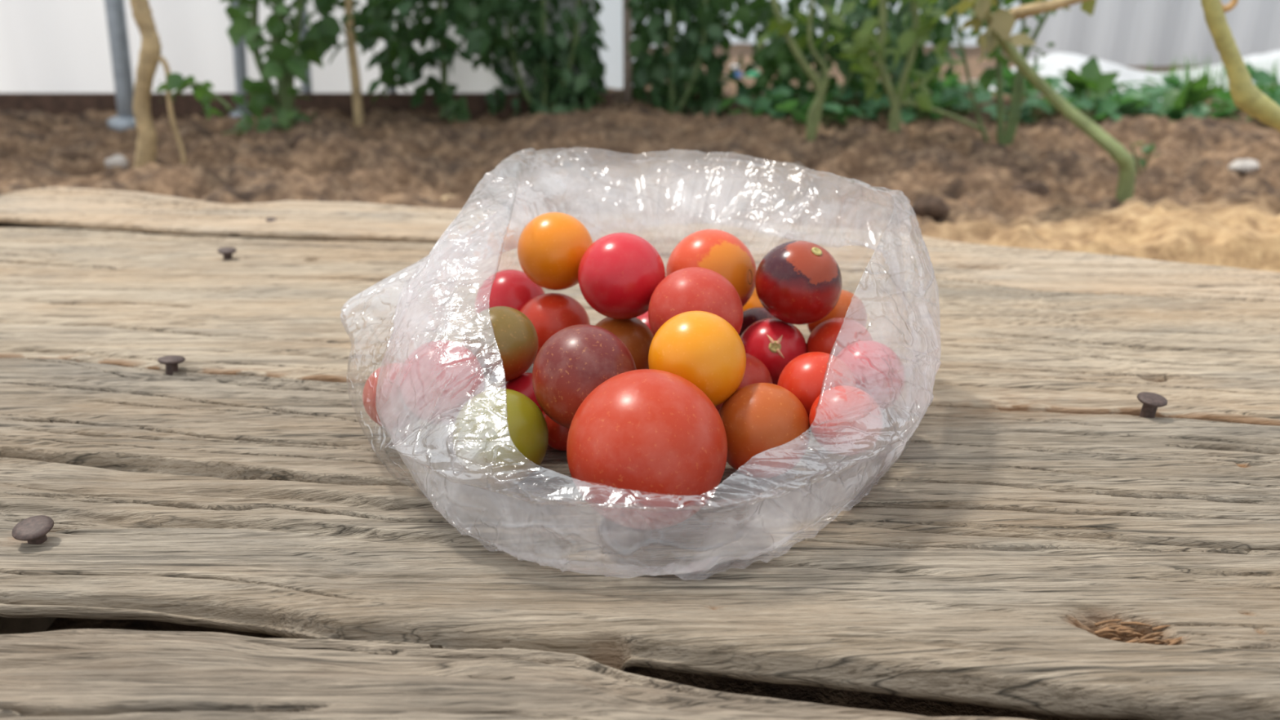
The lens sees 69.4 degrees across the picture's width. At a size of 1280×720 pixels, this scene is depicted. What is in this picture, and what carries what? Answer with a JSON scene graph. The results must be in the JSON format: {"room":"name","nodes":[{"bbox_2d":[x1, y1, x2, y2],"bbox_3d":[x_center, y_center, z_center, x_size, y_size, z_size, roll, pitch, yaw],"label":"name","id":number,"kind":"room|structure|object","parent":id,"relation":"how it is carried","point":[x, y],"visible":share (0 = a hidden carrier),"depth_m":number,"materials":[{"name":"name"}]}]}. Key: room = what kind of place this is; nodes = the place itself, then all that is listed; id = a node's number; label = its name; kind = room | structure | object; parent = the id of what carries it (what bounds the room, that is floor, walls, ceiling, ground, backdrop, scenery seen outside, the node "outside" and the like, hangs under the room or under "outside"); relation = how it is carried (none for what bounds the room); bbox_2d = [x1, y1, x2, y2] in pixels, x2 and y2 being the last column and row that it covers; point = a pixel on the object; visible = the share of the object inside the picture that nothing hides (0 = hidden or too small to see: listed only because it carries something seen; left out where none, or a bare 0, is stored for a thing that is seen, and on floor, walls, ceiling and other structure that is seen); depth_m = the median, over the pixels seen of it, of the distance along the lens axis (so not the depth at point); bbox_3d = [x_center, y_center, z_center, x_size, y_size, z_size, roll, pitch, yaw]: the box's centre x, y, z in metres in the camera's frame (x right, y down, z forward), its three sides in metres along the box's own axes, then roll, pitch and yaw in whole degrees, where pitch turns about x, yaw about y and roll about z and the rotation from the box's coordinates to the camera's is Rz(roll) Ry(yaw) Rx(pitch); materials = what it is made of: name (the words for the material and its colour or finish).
{"room":"vegetable garden","nodes":[
{"label":"vegetable garden","id":0,"kind":"room"},
{"bbox_2d":[0,0,595,93],"bbox_3d":[-1.337,-1.102,1.286,2.525,1.520,0.039,0,22,0],"label":"wall","id":1,"kind":"structure","parent":0,"point":[46,46],"depth_m":1.53,"materials":[{"name":"paint"}]},
{"bbox_2d":[0,93,613,121],"bbox_3d":[-1.320,-0.416,1.531,2.550,0.050,0.012,0,22,0],"label":"baseboard","id":2,"kind":"structure","parent":1,"relation":"attached to","point":[54,104],"depth_m":1.52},
{"bbox_2d":[595,0,637,88],"bbox_3d":[-0.278,-1.249,1.650,0.545,1.520,0.018,0,22,1],"label":"wall","id":3,"kind":"structure","parent":0,"point":[611,18],"depth_m":1.89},
{"bbox_2d":[0,43,1279,719],"bbox_3d":[0.000,-0.640,2.114,8.000,0.078,5.600,0,22,0],"label":"soil","id":4,"kind":"structure","parent":0,"point":[1187,205],"depth_m":1.05,"materials":[{"name":"soil"}]},
{"bbox_2d":[0,616,56,634],"bbox_3d":[-0.216,0.043,0.373,0.045,0.040,0.500,0,22,0],"label":"beam","id":5,"kind":"structure","parent":4,"relation":"on","point":[7,625],"depth_m":0.29,"materials":[{"name":"brown wood"}]},
{"bbox_2d":[0,186,1279,302],"bbox_3d":[0.005,-0.055,0.517,1.320,0.035,0.099,5,22,12],"label":"wooden plank","id":6,"kind":"object","parent":5,"relation":"on","point":[890,253],"visible":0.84,"depth_m":0.52,"materials":[{"name":"wood"}]},
{"bbox_2d":[266,217,277,239],"bbox_3d":[-0.215,-0.076,0.542,0.008,0.016,0.008,-17,28,-37],"label":"nail","id":7,"kind":"object","parent":6,"relation":"on","point":[268,220],"visible":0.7,"depth_m":0.54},
{"bbox_2d":[104,154,128,168],"bbox_3d":[-0.624,-0.235,1.101,0.025,0.020,0.018,-7,23,-16],"label":"pebble","id":8,"kind":"object","parent":4,"relation":"on","point":[116,160],"visible":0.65,"depth_m":1.09,"materials":[{"name":"stone"}]},
{"bbox_2d":[104,0,136,131],"bbox_3d":[-0.750,-1.029,1.199,0.179,1.492,0.050,0,22,0],"label":"steel post","id":9,"kind":"object","parent":4,"relation":"on","point":[115,10],"visible":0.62,"depth_m":1.42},
{"bbox_2d":[129,0,231,168],"bbox_3d":[-0.505,-0.346,0.959,0.126,0.355,0.072,0,22,0],"label":"plant","id":10,"kind":"object","parent":4,"relation":"on","point":[149,54],"visible":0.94,"depth_m":0.99,"materials":[{"name":"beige plant"}]},
{"bbox_2d":[229,0,251,117],"bbox_3d":[-0.598,-1.058,1.271,0.165,1.492,0.037,0,22,0],"label":"steel post","id":11,"kind":"object","parent":4,"relation":"on","point":[239,53],"visible":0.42,"depth_m":1.50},
{"bbox_2d":[202,0,323,134],"bbox_3d":[-0.528,-0.482,1.271,0.205,0.365,0.194,0,22,0],"label":"plant","id":12,"kind":"object","parent":4,"relation":"on","point":[283,63],"visible":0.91,"depth_m":1.27,"materials":[{"name":"green plant"}]},
{"bbox_2d":[291,134,307,149],"bbox_3d":[-0.415,-0.266,1.140,0.029,0.025,0.020,-1,22,-2],"label":"clod","id":13,"kind":"object","parent":4,"relation":"on","point":[297,137],"visible":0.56,"depth_m":1.13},
{"bbox_2d":[295,4,312,93],"bbox_3d":[-0.514,-1.064,1.286,0.121,1.491,0.032,0,22,0],"label":"steel post","id":14,"kind":"object","parent":4,"relation":"on","point":[308,89],"visible":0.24,"depth_m":1.52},
{"bbox_2d":[299,0,417,126],"bbox_3d":[-0.403,-0.495,1.316,0.215,0.353,0.214,0,22,0],"label":"plant","id":15,"kind":"object","parent":4,"relation":"on","point":[327,30],"visible":0.94,"depth_m":1.31,"materials":[{"name":"green plant"}]},
{"bbox_2d":[384,22,397,93],"bbox_3d":[-0.401,-1.064,1.286,0.049,1.490,0.026,0,22,0],"label":"steel post","id":16,"kind":"object","parent":4,"relation":"on","point":[392,90],"visible":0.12,"depth_m":1.53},
{"bbox_2d":[361,0,515,122],"bbox_3d":[-0.294,-0.532,1.399,0.247,0.361,0.229,-1,22,-3],"label":"plant","id":17,"kind":"object","parent":4,"relation":"on","point":[460,14],"visible":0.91,"depth_m":1.38,"materials":[{"name":"green plant"}]},
{"bbox_2d":[441,194,455,200],"bbox_3d":[-0.211,-0.176,1.013,0.024,0.011,0.017,5,23,13],"label":"chip","id":18,"kind":"object","parent":4,"relation":"on","point":[444,197],"visible":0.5,"depth_m":1.01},
{"bbox_2d":[480,0,608,115],"bbox_3d":[-0.171,-0.626,1.535,0.244,0.434,0.310,-2,22,-4],"label":"plant","id":19,"kind":"object","parent":4,"relation":"on","point":[544,49],"visible":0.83,"depth_m":1.47,"materials":[{"name":"green plant"}]},
{"bbox_2d":[622,0,631,103],"bbox_3d":[-0.021,-1.076,1.328,0.015,1.400,0.015,0,22,0],"label":"wooden stake","id":20,"kind":"object","parent":4,"relation":"on","point":[627,20],"visible":0.74,"depth_m":1.55,"materials":[{"name":"brown wood"}]},
{"bbox_2d":[0,357,1279,719],"bbox_3d":[0.000,0.049,0.265,1.280,0.031,0.303,0,22,0],"label":"wooden plank","id":21,"kind":"object","parent":4,"relation":"on","point":[979,561],"visible":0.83,"depth_m":0.23,"materials":[{"name":"grey wood"}]},
{"bbox_2d":[12,515,53,544],"bbox_3d":[-0.153,0.049,0.236,0.009,0.017,0.009,0,22,0],"label":"nail","id":22,"kind":"object","parent":21,"relation":"on","point":[33,530],"visible":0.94,"depth_m":0.23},
{"bbox_2d":[1094,619,1183,644],"bbox_3d":[0.111,0.061,0.202,0.021,0.003,0.009,10,24,24],"label":"wood splinters","id":23,"kind":"object","parent":21,"relation":"on","point":[1121,629],"visible":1,"depth_m":0.20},
{"bbox_2d":[1137,391,1167,417],"bbox_3d":[0.166,0.021,0.303,0.009,0.020,0.009,0,22,0],"label":"nail","id":24,"kind":"object","parent":21,"relation":"on","point":[1151,402],"visible":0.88,"depth_m":0.30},
{"bbox_2d":[0,227,1279,426],"bbox_3d":[0.000,-0.017,0.429,1.280,0.031,0.380,0,22,0],"label":"wooden plank","id":25,"kind":"object","parent":4,"relation":"on","point":[295,309],"visible":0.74,"depth_m":0.39,"materials":[{"name":"brown wood"}]},
{"bbox_2d":[157,355,185,375],"bbox_3d":[-0.172,0.007,0.341,0.009,0.017,0.009,0,22,0],"label":"nail","id":26,"kind":"object","parent":25,"relation":"attached to","point":[171,362],"visible":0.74,"depth_m":0.34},
{"bbox_2d":[217,247,236,259],"bbox_3d":[-0.212,-0.049,0.477,0.009,0.018,0.009,0,22,0],"label":"nail","id":27,"kind":"object","parent":25,"relation":"attached to","point":[227,252],"visible":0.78,"depth_m":0.47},
{"bbox_2d":[395,174,937,573],"bbox_3d":[0.005,-0.018,0.291,0.188,0.074,0.178,-17,28,-37],"label":"plastic bag","id":28,"kind":"object","parent":25,"relation":"on","point":[708,206],"visible":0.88,"depth_m":0.34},
{"bbox_2d":[362,363,419,428],"bbox_3d":[-0.073,0.011,0.279,0.020,0.020,0.020,0,22,0],"label":"tomato","id":29,"kind":"object","parent":28,"relation":"in","point":[384,402],"visible":0.7,"depth_m":0.27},
{"bbox_2d":[399,340,484,425],"bbox_3d":[-0.057,0.006,0.266,0.024,0.024,0.024,0,22,0],"label":"tomato","id":30,"kind":"object","parent":28,"relation":"in","point":[438,378],"visible":0.98,"depth_m":0.26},
{"bbox_2d":[452,388,548,485],"bbox_3d":[-0.039,0.021,0.257,0.026,0.027,0.026,0,22,0],"label":"tomato","id":31,"kind":"object","parent":28,"relation":"in","point":[500,437],"visible":1,"depth_m":0.25,"materials":[{"name":"food"}]},
{"bbox_2d":[462,306,538,382],"bbox_3d":[-0.042,-0.005,0.280,0.023,0.023,0.023,0,22,0],"label":"tomato","id":32,"kind":"object","parent":28,"relation":"in","point":[504,340],"visible":0.95,"depth_m":0.27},
{"bbox_2d":[475,269,545,314],"bbox_3d":[-0.047,-0.020,0.338,0.026,0.026,0.026,0,22,0],"label":"tomato","id":33,"kind":"object","parent":28,"relation":"in","point":[512,288],"visible":0.41,"depth_m":0.33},
{"bbox_2d":[499,372,542,411],"bbox_3d":[-0.035,0.013,0.287,0.019,0.019,0.019,0,22,0],"label":"tomato","id":34,"kind":"object","parent":28,"relation":"in","point":[522,384],"visible":0.27,"depth_m":0.28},
{"bbox_2d":[520,293,590,364],"bbox_3d":[-0.030,-0.010,0.320,0.026,0.026,0.026,0,22,0],"label":"tomato","id":35,"kind":"object","parent":28,"relation":"in","point":[549,313],"visible":0.41,"depth_m":0.31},
{"bbox_2d":[517,212,593,289],"bbox_3d":[-0.029,-0.037,0.314,0.026,0.026,0.026,0,22,0],"label":"tomato","id":36,"kind":"object","parent":28,"relation":"in","point":[552,246],"visible":0.89,"depth_m":0.30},
{"bbox_2d":[542,410,569,450],"bbox_3d":[-0.022,0.019,0.277,0.016,0.016,0.016,0,22,0],"label":"tomato","id":37,"kind":"object","parent":28,"relation":"in","point":[557,433],"visible":0.15,"depth_m":0.27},
{"bbox_2d":[532,324,636,428],"bbox_3d":[-0.016,0.005,0.260,0.030,0.030,0.030,0,22,0],"label":"tomato","id":38,"kind":"object","parent":28,"relation":"in","point":[576,359],"visible":0.7,"depth_m":0.25,"materials":[{"name":"food"}]},
{"bbox_2d":[577,232,665,319],"bbox_3d":[-0.006,-0.027,0.298,0.028,0.028,0.028,0,22,0],"label":"tomato","id":39,"kind":"object","parent":28,"relation":"in","point":[619,273],"visible":0.99,"depth_m":0.29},
{"bbox_2d":[595,316,653,369],"bbox_3d":[-0.006,-0.003,0.309,0.024,0.024,0.024,0,22,0],"label":"tomato","id":40,"kind":"object","parent":28,"relation":"in","point":[637,337],"visible":0.38,"depth_m":0.30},
{"bbox_2d":[636,311,653,335],"bbox_3d":[0.005,-0.006,0.330,0.023,0.023,0.023,0,22,0],"label":"tomato","id":41,"kind":"object","parent":28,"relation":"in","point":[644,317],"visible":0.08,"depth_m":0.32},
{"bbox_2d":[566,368,727,529],"bbox_3d":[0.002,0.023,0.235,0.041,0.040,0.041,0,22,0],"label":"tomato","id":42,"kind":"object","parent":28,"relation":"in","point":[646,449],"visible":1,"depth_m":0.22,"materials":[{"name":"food"}]},
{"bbox_2d":[648,266,743,335],"bbox_3d":[0.017,-0.014,0.283,0.029,0.028,0.028,0,22,0],"label":"tomato","id":43,"kind":"object","parent":28,"relation":"in","point":[692,288],"visible":0.56,"depth_m":0.27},
{"bbox_2d":[648,311,746,406],"bbox_3d":[0.016,0.000,0.256,0.027,0.027,0.026,0,22,0],"label":"tomato","id":44,"kind":"object","parent":28,"relation":"in","point":[702,348],"visible":0.82,"depth_m":0.25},
{"bbox_2d":[666,229,756,306],"bbox_3d":[0.024,-0.029,0.312,0.031,0.031,0.031,0,22,0],"label":"tomato","id":45,"kind":"object","parent":28,"relation":"in","point":[720,251],"visible":0.56,"depth_m":0.30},
{"bbox_2d":[715,352,773,411],"bbox_3d":[0.030,0.009,0.289,0.022,0.022,0.022,0,22,0],"label":"tomato","id":46,"kind":"object","parent":28,"relation":"in","point":[756,371],"visible":0.24,"depth_m":0.28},
{"bbox_2d":[742,288,763,311],"bbox_3d":[0.043,-0.017,0.345,0.022,0.021,0.021,0,22,0],"label":"tomato","id":47,"kind":"object","parent":28,"relation":"in","point":[753,301],"visible":0.14,"depth_m":0.34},
{"bbox_2d":[738,306,776,337],"bbox_3d":[0.042,-0.007,0.326,0.023,0.023,0.023,0,22,0],"label":"tomato","id":48,"kind":"object","parent":28,"relation":"in","point":[752,315],"visible":0.2,"depth_m":0.32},
{"bbox_2d":[718,382,810,478],"bbox_3d":[0.034,0.019,0.256,0.026,0.026,0.026,0,22,0],"label":"tomato","id":49,"kind":"object","parent":28,"relation":"in","point":[767,428],"visible":0.88,"depth_m":0.25,"materials":[{"name":"food"}]},
{"bbox_2d":[740,317,807,384],"bbox_3d":[0.043,-0.002,0.304,0.023,0.023,0.022,0,22,0],"label":"tomato","id":50,"kind":"object","parent":28,"relation":"in","point":[775,342],"visible":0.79,"depth_m":0.29,"materials":[{"name":"red food"}]},
{"bbox_2d":[755,240,842,324],"bbox_3d":[0.051,-0.025,0.295,0.027,0.027,0.027,0,22,0],"label":"tomato","id":51,"kind":"object","parent":28,"relation":"in","point":[797,282],"visible":1,"depth_m":0.28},
{"bbox_2d":[777,351,856,417],"bbox_3d":[0.051,0.009,0.269,0.023,0.022,0.022,0,22,0],"label":"tomato","id":52,"kind":"object","parent":28,"relation":"in","point":[807,375],"visible":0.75,"depth_m":0.26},
{"bbox_2d":[807,289,866,333],"bbox_3d":[0.068,-0.014,0.318,0.020,0.020,0.020,0,22,0],"label":"tomato","id":53,"kind":"object","parent":28,"relation":"in","point":[848,305],"visible":0.39,"depth_m":0.31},
{"bbox_2d":[806,317,872,356],"bbox_3d":[0.065,-0.003,0.301,0.022,0.021,0.021,0,22,0],"label":"tomato","id":54,"kind":"object","parent":28,"relation":"in","point":[832,335],"visible":0.54,"depth_m":0.29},
{"bbox_2d":[808,385,882,456],"bbox_3d":[0.056,0.017,0.250,0.020,0.019,0.019,0,22,0],"label":"tomato","id":55,"kind":"object","parent":28,"relation":"in","point":[841,418],"visible":1,"depth_m":0.24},
{"bbox_2d":[836,340,905,410],"bbox_3d":[0.069,0.005,0.281,0.022,0.022,0.022,0,22,0],"label":"tomato","id":56,"kind":"object","parent":28,"relation":"in","point":[877,370],"visible":0.65,"depth_m":0.27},
{"bbox_2d":[626,0,730,117],"bbox_3d":[0.063,-0.636,1.560,0.188,0.435,0.368,1,22,4],"label":"plant","id":57,"kind":"object","parent":4,"relation":"on","point":[686,51],"visible":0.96,"depth_m":1.49,"materials":[{"name":"green plant"}]},
{"bbox_2d":[717,85,793,117],"bbox_3d":[0.178,-0.392,1.415,0.106,0.054,0.111,15,27,33],"label":"seedling","id":58,"kind":"object","parent":4,"relation":"on","point":[762,104],"visible":0.8,"depth_m":1.40,"materials":[{"name":"green plant"}]},
{"bbox_2d":[719,75,811,104],"bbox_3d":[0.230,-0.473,1.648,0.178,0.070,0.077,-8,23,-20],"label":"seedling","id":59,"kind":"object","parent":4,"relation":"on","point":[741,86],"visible":0.18,"depth_m":1.62,"materials":[{"name":"green plant"}]},
{"bbox_2d":[732,87,798,119],"bbox_3d":[0.205,-0.415,1.510,0.125,0.058,0.086,18,28,38],"label":"seedling","id":60,"kind":"object","parent":4,"relation":"on","point":[780,114],"visible":0.2,"depth_m":1.50,"materials":[{"name":"green plant"}]},
{"bbox_2d":[737,75,810,81],"bbox_3d":[0.249,-0.649,2.219,0.300,0.059,0.120,0,22,0],"label":"ledge","id":61,"kind":"object","parent":4,"relation":"on","point":[744,76],"visible":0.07,"depth_m":2.16,"materials":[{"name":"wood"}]},
{"bbox_2d":[727,64,742,77],"bbox_3d":[0.227,-0.666,2.212,0.038,0.076,0.038,0,22,0],"label":"plastic container","id":62,"kind":"object","parent":61,"relation":"on","point":[738,74],"visible":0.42,"depth_m":2.19,"materials":[{"name":"blue"}]},
{"bbox_2d":[745,67,759,77],"bbox_3d":[0.270,-0.666,2.212,0.038,0.076,0.038,0,22,0],"label":"plastic container","id":63,"kind":"object","parent":61,"relation":"on","point":[751,74],"visible":0.3,"depth_m":2.19,"materials":[{"name":"green"}]},
{"bbox_2d":[773,83,816,99],"bbox_3d":[0.278,-0.433,1.538,0.070,0.064,0.162,12,25,28],"label":"seedling","id":64,"kind":"object","parent":4,"relation":"on","point":[800,93],"visible":0.25,"depth_m":1.50,"materials":[{"name":"green plant"}]},
{"bbox_2d":[756,0,844,141],"bbox_3d":[0.211,-0.397,1.224,0.086,0.241,0.151,20,29,40],"label":"plant","id":65,"kind":"object","parent":4,"relation":"on","point":[814,114],"visible":0.94,"depth_m":1.23,"materials":[{"name":"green plant"}]},
{"bbox_2d":[774,90,857,125],"bbox_3d":[0.270,-0.369,1.388,0.105,0.072,0.154,12,25,28],"label":"seedling","id":66,"kind":"object","parent":4,"relation":"on","point":[833,110],"visible":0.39,"depth_m":1.38,"materials":[{"name":"green plant"}]},
{"bbox_2d":[720,0,961,115],"bbox_3d":[0.345,-0.621,1.534,0.497,0.425,0.343,0,22,0],"label":"plant","id":67,"kind":"object","parent":4,"relation":"on","point":[775,55],"visible":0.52,"depth_m":1.50,"materials":[{"name":"green plant"}]},
{"bbox_2d":[844,93,890,119],"bbox_3d":[0.357,-0.379,1.406,0.054,0.049,0.125,15,26,33],"label":"seedling","id":68,"kind":"object","parent":4,"relation":"on","point":[872,109],"visible":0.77,"depth_m":1.39,"materials":[{"name":"green plant"}]},
{"bbox_2d":[825,77,915,111],"bbox_3d":[0.365,-0.424,1.493,0.161,0.078,0.154,-15,26,-32],"label":"seedling","id":69,"kind":"object","parent":4,"relation":"on","point":[848,93],"visible":0.26,"depth_m":1.47,"materials":[{"name":"green plant"}]},
{"bbox_2d":[856,80,885,101],"bbox_3d":[0.399,-0.458,1.607,0.123,0.057,0.084,6,23,14],"label":"seedling","id":70,"kind":"object","parent":4,"relation":"on","point":[861,82],"visible":0.06,"depth_m":1.60,"materials":[{"name":"green plant"}]},
{"bbox_2d":[823,0,986,132],"bbox_3d":[0.346,-0.382,1.167,0.245,0.254,0.142,0,22,0],"label":"plant","id":71,"kind":"object","parent":4,"relation":"on","point":[863,38],"visible":0.93,"depth_m":1.16,"materials":[{"name":"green plant"}]},
{"bbox_2d":[872,88,958,124],"bbox_3d":[0.411,-0.384,1.408,0.129,0.063,0.123,-3,22,-7],"label":"seedling","id":72,"kind":"object","parent":4,"relation":"on","point":[907,115],"visible":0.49,"depth_m":1.39,"materials":[{"name":"green plant"}]},
{"bbox_2d":[836,0,1004,124],"bbox_3d":[0.413,-0.567,1.412,0.265,0.413,0.262,0,22,0],"label":"plant","id":73,"kind":"object","parent":4,"relation":"on","point":[942,30],"visible":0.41,"depth_m":1.37,"materials":[{"name":"green plant"}]},
{"bbox_2d":[908,195,950,222],"bbox_3d":[0.251,-0.130,0.800,0.030,0.025,0.028,19,29,39],"label":"clod","id":74,"kind":"object","parent":4,"relation":"on","point":[935,208],"visible":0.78,"depth_m":0.79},
{"bbox_2d":[913,81,967,97],"bbox_3d":[0.478,-0.424,1.499,0.078,0.053,0.113,1,22,2],"label":"seedling","id":75,"kind":"object","parent":4,"relation":"on","point":[935,86],"visible":0.05,"depth_m":1.50,"materials":[{"name":"green plant"}]},
{"bbox_2d":[933,87,992,117],"bbox_3d":[0.497,-0.402,1.453,0.114,0.053,0.078,-16,27,-35],"label":"seedling","id":76,"kind":"object","parent":4,"relation":"on","point":[960,103],"visible":0.73,"depth_m":1.44,"materials":[{"name":"green plant"}]},
{"bbox_2d":[933,79,995,98],"bbox_3d":[0.529,-0.438,1.532,0.145,0.057,0.062,-11,24,-25],"label":"seedling","id":77,"kind":"object","parent":4,"relation":"on","point":[963,87],"visible":0.23,"depth_m":1.54,"materials":[{"name":"green plant"}]},
{"bbox_2d":[934,75,995,101],"bbox_3d":[0.554,-0.473,1.630,0.127,0.064,0.133,-15,26,-32],"label":"seedling","id":78,"kind":"object","parent":4,"relation":"on","point":[953,82],"visible":0.08,"depth_m":1.59,"materials":[{"name":"green plant"}]},
{"bbox_2d":[948,0,1065,145],"bbox_3d":[0.438,-0.360,1.113,0.158,0.257,0.126,0,22,0],"label":"plant","id":79,"kind":"object","parent":4,"relation":"on","point":[988,76],"visible":0.64,"depth_m":1.12,"materials":[{"name":"green plant"}]},
{"bbox_2d":[980,89,1076,124],"bbox_3d":[0.600,-0.382,1.427,0.165,0.065,0.071,-12,25,-26],"label":"seedling","id":80,"kind":"object","parent":4,"relation":"on","point":[1034,103],"visible":0.64,"depth_m":1.43,"materials":[{"name":"green plant"}]},
{"bbox_2d":[992,65,1065,98],"bbox_3d":[0.629,-0.448,1.504,0.124,0.063,0.129,10,24,24],"label":"seedling","id":81,"kind":"object","parent":4,"relation":"on","point":[1008,74],"visible":0.4,"depth_m":1.50,"materials":[{"name":"green plant"}]},
{"bbox_2d":[1008,180,1049,196],"bbox_3d":[0.387,-0.165,0.926,0.046,0.031,0.028,-3,22,-7],"label":"clod","id":82,"kind":"object","parent":4,"relation":"on","point":[1040,188],"visible":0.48,"depth_m":0.92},
{"bbox_2d":[1004,65,1065,98],"bbox_3d":[0.677,-0.472,1.600,0.106,0.072,0.155,0,22,-1],"label":"seedling","id":83,"kind":"object","parent":4,"relation":"on","point":[1030,86],"visible":0.08,"depth_m":1.58,"materials":[{"name":"green plant"}]},
{"bbox_2d":[945,0,1136,204],"bbox_3d":[0.352,-0.236,0.834,0.219,0.233,0.109,0,22,0],"label":"plant","id":84,"kind":"object","parent":4,"relation":"on","point":[1001,24],"visible":0.98,"depth_m":0.85,"materials":[{"name":"green plant"}]},
{"bbox_2d":[1040,92,1101,115],"bbox_3d":[0.704,-0.401,1.481,0.118,0.055,0.081,-5,23,-12],"label":"seedling","id":85,"kind":"object","parent":4,"relation":"on","point":[1079,108],"visible":0.09,"depth_m":1.48,"materials":[{"name":"green plant"}]},
{"bbox_2d":[1057,56,1120,116],"bbox_3d":[0.690,-0.410,1.427,0.092,0.111,0.061,0,22,0],"label":"leaf plant","id":86,"kind":"object","parent":4,"relation":"on","point":[1091,80],"visible":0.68,"depth_m":1.42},
{"bbox_2d":[1050,87,1147,122],"bbox_3d":[0.696,-0.383,1.399,0.124,0.060,0.119,-14,26,-31],"label":"seedling","id":87,"kind":"object","parent":4,"relation":"on","point":[1106,108],"visible":0.77,"depth_m":1.38,"materials":[{"name":"green plant"}]},
{"bbox_2d":[960,50,1279,102],"bbox_3d":[1.235,-0.580,1.856,1.052,0.077,0.420,1,22,3],"label":"plastic sheet","id":88,"kind":"object","parent":4,"relation":"on","point":[1053,63],"visible":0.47,"depth_m":1.81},
{"bbox_2d":[1074,85,1176,114],"bbox_3d":[0.771,-0.419,1.516,0.171,0.067,0.073,6,23,14],"label":"seedling","id":89,"kind":"object","parent":4,"relation":"on","point":[1157,89],"visible":0.02,"depth_m":1.49,"materials":[{"name":"green plant"}]},
{"bbox_2d":[1106,81,1146,93],"bbox_3d":[0.822,-0.466,1.607,0.120,0.061,0.126,-4,22,-9],"label":"seedling","id":90,"kind":"object","parent":4,"relation":"on","point":[1114,87],"visible":0.13,"depth_m":1.59,"materials":[{"name":"green plant"}]},
{"bbox_2d":[1110,84,1180,121],"bbox_3d":[0.774,-0.391,1.427,0.148,0.069,0.101,-13,26,-30],"label":"seedling","id":91,"kind":"object","parent":4,"relation":"on","point":[1153,105],"visible":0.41,"depth_m":1.40,"materials":[{"name":"green plant"}]},
{"bbox_2d":[1130,142,1160,176],"bbox_3d":[0.585,-0.232,1.076,0.038,0.046,0.024,0,22,0],"label":"sprout","id":92,"kind":"object","parent":4,"relation":"on","point":[1147,148],"visible":0.8,"depth_m":1.07,"materials":[{"name":"green plant"}]},
{"bbox_2d":[1119,74,1186,99],"bbox_3d":[0.903,-0.462,1.597,0.092,0.063,0.134,-8,23,-20],"label":"seedling","id":93,"kind":"object","parent":4,"relation":"on","point":[1175,81],"visible":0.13,"depth_m":1.58,"materials":[{"name":"green plant"}]},
{"bbox_2d":[1156,87,1225,113],"bbox_3d":[0.868,-0.398,1.466,0.124,0.060,0.118,18,28,38],"label":"seedling","id":94,"kind":"object","parent":4,"relation":"on","point":[1216,105],"visible":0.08,"depth_m":1.43,"materials":[{"name":"green plant"}]},
{"bbox_2d":[1160,75,1225,111],"bbox_3d":[0.827,-0.386,1.394,0.076,0.092,0.083,-18,28,-38],"label":"leaf plant","id":95,"kind":"object","parent":4,"relation":"on","point":[1193,93],"visible":0.74,"depth_m":1.38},
{"bbox_2d":[1156,106,1239,121],"bbox_3d":[0.829,-0.359,1.378,0.060,0.055,0.139,-13,25,-29],"label":"seedling","id":96,"kind":"object","parent":4,"relation":"on","point":[1173,114],"visible":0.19,"depth_m":1.36,"materials":[{"name":"green plant"}]},
{"bbox_2d":[1147,52,1279,102],"bbox_3d":[1.242,-0.525,1.719,0.501,0.085,0.286,0,22,0],"label":"grass","id":97,"kind":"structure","parent":4,"relation":"on","point":[1188,73],"depth_m":1.74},
{"bbox_2d":[1200,0,1279,131],"bbox_3d":[0.516,-0.164,0.626,0.368,0.268,0.066,-6,23,-15],"label":"plant","id":98,"kind":"object","parent":4,"relation":"on","point":[1246,96],"visible":1,"depth_m":0.59,"materials":[{"name":"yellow plant"}]},
{"bbox_2d":[1228,158,1259,173],"bbox_3d":[0.704,-0.226,1.077,0.048,0.018,0.025,-10,24,-23],"label":"pebble","id":99,"kind":"object","parent":4,"relation":"on","point":[1239,166],"visible":0.95,"depth_m":1.07,"materials":[{"name":"stone"}]},
{"bbox_2d":[1212,82,1278,109],"bbox_3d":[0.987,-0.414,1.500,0.103,0.070,0.150,1,22,1],"label":"seedling","id":100,"kind":"object","parent":4,"relation":"on","point":[1224,95],"visible":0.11,"depth_m":1.53,"materials":[{"name":"green plant"}]},
{"bbox_2d":[1220,88,1279,123],"bbox_3d":[0.932,-0.378,1.376,0.124,0.063,0.129,13,25,29],"label":"seedling","id":101,"kind":"object","parent":4,"relation":"on","point":[1277,100],"visible":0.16,"depth_m":1.37,"materials":[{"name":"green plant"}]},
{"bbox_2d":[1245,62,1279,95],"bbox_3d":[1.099,-0.475,1.599,0.150,0.072,0.143,1,22,3],"label":"seedling","id":102,"kind":"object","parent":4,"relation":"on","point":[1266,78],"visible":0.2,"depth_m":1.61,"materials":[{"name":"green plant"}]},
{"bbox_2d":[1253,84,1278,100],"bbox_3d":[1.065,-0.399,1.465,0.173,0.068,0.074,5,23,12],"label":"seedling","id":103,"kind":"object","parent":4,"relation":"on","point":[1268,89],"visible":0.28,"depth_m":1.48,"materials":[{"name":"green plant"}]},
{"bbox_3d":[0.168,0.043,0.373,0.045,0.040,0.500,0,22,0],"label":"beam","id":104,"kind":"structure","parent":4,"relation":"on","visible":0},
{"bbox_2d":[0,628,1030,719],"bbox_3d":[0.000,0.080,0.188,1.283,0.032,0.143,0,22,1],"label":"wooden plank","id":105,"kind":"object","parent":104,"relation":"on","point":[81,673],"visible":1,"depth_m":0.19,"materials":[{"name":"brown wood"}]},
{"bbox_2d":[637,0,1021,46],"bbox_3d":[0.650,-1.849,3.134,3.100,1.520,0.045,0,22,0],"label":"wall","id":106,"kind":"structure","parent":0,"point":[971,41],"depth_m":3.38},
{"bbox_2d":[1017,0,1279,66],"bbox_3d":[2.310,-1.432,2.102,2.596,1.520,0.013,2,22,6],"label":"wall","id":107,"kind":"structure","parent":0,"point":[1123,33],"depth_m":2.44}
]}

